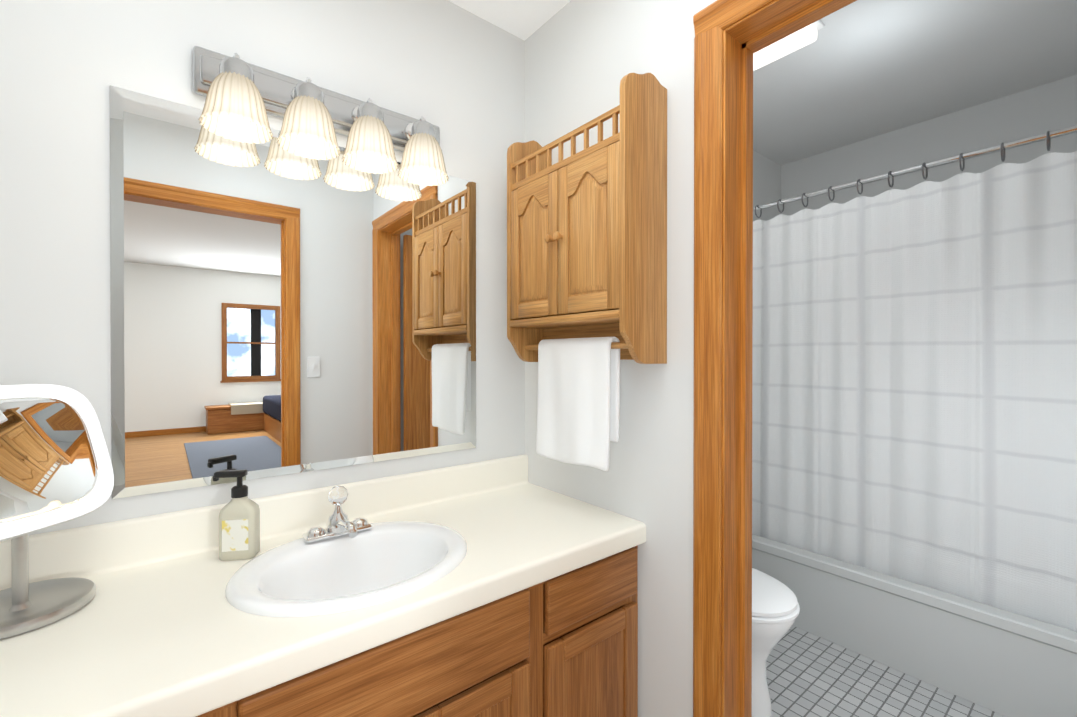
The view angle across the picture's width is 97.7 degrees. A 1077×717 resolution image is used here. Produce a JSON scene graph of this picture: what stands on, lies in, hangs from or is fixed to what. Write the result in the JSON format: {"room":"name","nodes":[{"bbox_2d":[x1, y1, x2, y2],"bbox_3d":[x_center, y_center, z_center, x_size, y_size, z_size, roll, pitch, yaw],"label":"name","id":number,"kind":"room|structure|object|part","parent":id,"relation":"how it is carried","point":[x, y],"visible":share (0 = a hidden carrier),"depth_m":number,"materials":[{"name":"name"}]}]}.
{"room":"bathroom","nodes":[
{"label":"bathroom","id":0,"kind":"room"},
{"bbox_2d":[0,0,716,716],"bbox_3d":[0.000,-0.182,0.749,5.490,2.920,1.840,0,0,-39],"label":"wall","id":1,"kind":"structure","parent":0,"point":[480,92],"depth_m":1.24,"materials":[{"name":"white paint"}]},
{"bbox_2d":[110,85,475,498],"bbox_3d":[-0.571,-0.145,1.310,0.920,0.900,0.006,0,0,-39],"label":"vanity mirror","id":2,"kind":"object","parent":1,"relation":"attached to","point":[276,310],"visible":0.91,"depth_m":1.21,"materials":[{"name":"silver glass"}]},
{"bbox_2d":[193,46,448,185],"bbox_3d":[-0.517,-0.633,1.245,0.635,0.208,0.171,0,0,-39],"label":"vanity light","id":3,"kind":"object","parent":1,"relation":"attached to","point":[243,99],"visible":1,"depth_m":1.20,"materials":[{"name":"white glass"}]},
{"bbox_2d":[507,73,666,470],"bbox_3d":[0.108,-0.210,1.376,0.193,1.034,0.499,0,0,-39],"label":"upper cabinet","id":4,"kind":"object","parent":1,"relation":"attached to","point":[586,269],"visible":1,"depth_m":1.27,"materials":[{"name":"brown wood"}]},
{"bbox_2d":[536,337,619,470],"bbox_3d":[0.104,0.124,1.370,0.066,0.368,0.310,0,0,-39],"label":"towel","id":5,"kind":"object","parent":4,"relation":"hanging from","point":[578,399],"depth_m":1.32,"materials":[{"name":"white fabric"}]},
{"bbox_2d":[693,0,856,716],"bbox_3d":[0.715,0.215,0.881,0.166,2.125,0.860,0,0,-39],"label":"door frame","id":6,"kind":"structure","parent":1,"relation":"attached to","point":[745,38],"depth_m":1.14,"materials":[{"name":"brown wood"}]},
{"bbox_2d":[448,0,570,40],"bbox_3d":[-0.332,-1.400,0.476,2.000,0.480,1.600,0,0,-39],"label":"ceiling","id":7,"kind":"structure","parent":0,"point":[524,20],"depth_m":1.58,"materials":[{"name":"white paint"}]},
{"bbox_2d":[766,625,1004,716],"bbox_3d":[1.321,1.322,1.814,2.105,0.100,1.840,0,0,-39],"label":"floor","id":8,"kind":"structure","parent":0,"point":[808,674],"depth_m":1.81,"materials":[{"name":"tile"}]},
{"bbox_2d":[752,568,799,716],"bbox_3d":[0.665,0.871,1.867,0.420,0.801,0.678,0,0,-39],"label":"toilet","id":9,"kind":"object","parent":8,"relation":"on","point":[775,609],"visible":0.25,"depth_m":1.65,"materials":[{"name":"white ceramic"}]},
{"bbox_2d":[752,534,1076,716],"bbox_3d":[1.747,1.093,2.154,0.766,0.354,1.588,0,0,-39],"label":"bathtub","id":10,"kind":"object","parent":8,"relation":"on","point":[1005,663],"visible":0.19,"depth_m":1.82,"materials":[{"name":"white ceramic"}]},
{"bbox_2d":[753,75,1076,221],"bbox_3d":[0.545,0.026,1.199,0.002,2.500,1.560,0,0,-39],"label":"wall","id":11,"kind":"structure","parent":0,"point":[1042,109],"depth_m":0.91,"materials":[{"name":"grey paint"}]},
{"bbox_2d":[752,125,1076,631],"bbox_3d":[1.571,0.110,2.007,0.071,1.873,1.588,0,0,-39],"label":"shower curtain","id":12,"kind":"object","parent":11,"relation":"hanging from","point":[914,384],"visible":0.96,"depth_m":1.93,"materials":[{"name":"white fabric"}]},
{"bbox_3d":[1.571,-0.786,2.003,0.071,0.081,1.588,0,0,-39],"label":"rod","id":13,"kind":"part","parent":12,"relation":"part of","materials":[{"name":"silver metal"}]},
{"bbox_2d":[753,0,1076,164],"bbox_3d":[1.300,-1.438,1.782,1.920,0.420,1.600,0,0,-39],"label":"ceiling","id":14,"kind":"structure","parent":0,"point":[857,71],"depth_m":1.99,"materials":[{"name":"white paint"}]},
{"bbox_2d":[753,20,824,70],"bbox_3d":[0.758,-1.196,1.869,0.280,0.061,0.590,0,0,-39],"label":"light","id":15,"kind":"object","parent":14,"relation":"attached to","point":[795,41],"visible":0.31,"depth_m":1.75,"materials":[{"name":"white plastic"}]},
{"bbox_3d":[-0.372,1.330,0.497,2.185,0.100,1.780,0,0,-39],"label":"floor","id":16,"kind":"structure","parent":0,"visible":0},
{"bbox_2d":[0,454,645,716],"bbox_3d":[-0.656,0.798,0.893,1.996,0.956,0.556,0,0,-39],"label":"bathroom vanity","id":17,"kind":"object","parent":16,"relation":"on","point":[502,587],"visible":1,"depth_m":0.99,"materials":[{"name":"brown wood"}]},
{"bbox_2d":[0,384,113,639],"bbox_3d":[-0.931,0.252,0.842,0.248,0.409,0.234,0,0,-39],"label":"makeup mirror","id":18,"kind":"object","parent":17,"relation":"on","point":[56,468],"visible":1,"depth_m":0.87,"materials":[{"name":"silver metal"}]},
{"bbox_2d":[213,469,259,560],"bbox_3d":[-0.696,0.356,1.080,0.092,0.198,0.048,0,0,-11],"label":"soap dispenser","id":19,"kind":"object","parent":17,"relation":"on","point":[239,526],"visible":1,"depth_m":1.06,"materials":[{"name":"beige plastic"}]},
{"bbox_2d":[302,486,371,542],"bbox_3d":[-0.474,0.379,1.143,0.156,0.120,0.147,0,0,-39],"label":"faucet","id":20,"kind":"object","parent":17,"relation":"on","point":[339,529],"depth_m":1.16,"materials":[{"name":"silver metal"}]},
{"bbox_2d":[225,521,466,617],"bbox_3d":[-0.404,0.491,1.057,0.500,0.230,0.420,0,0,-39],"label":"sink","id":21,"kind":"object","parent":17,"relation":"in","point":[343,569],"depth_m":1.09,"materials":[{"name":"white ceramic"}]}
]}

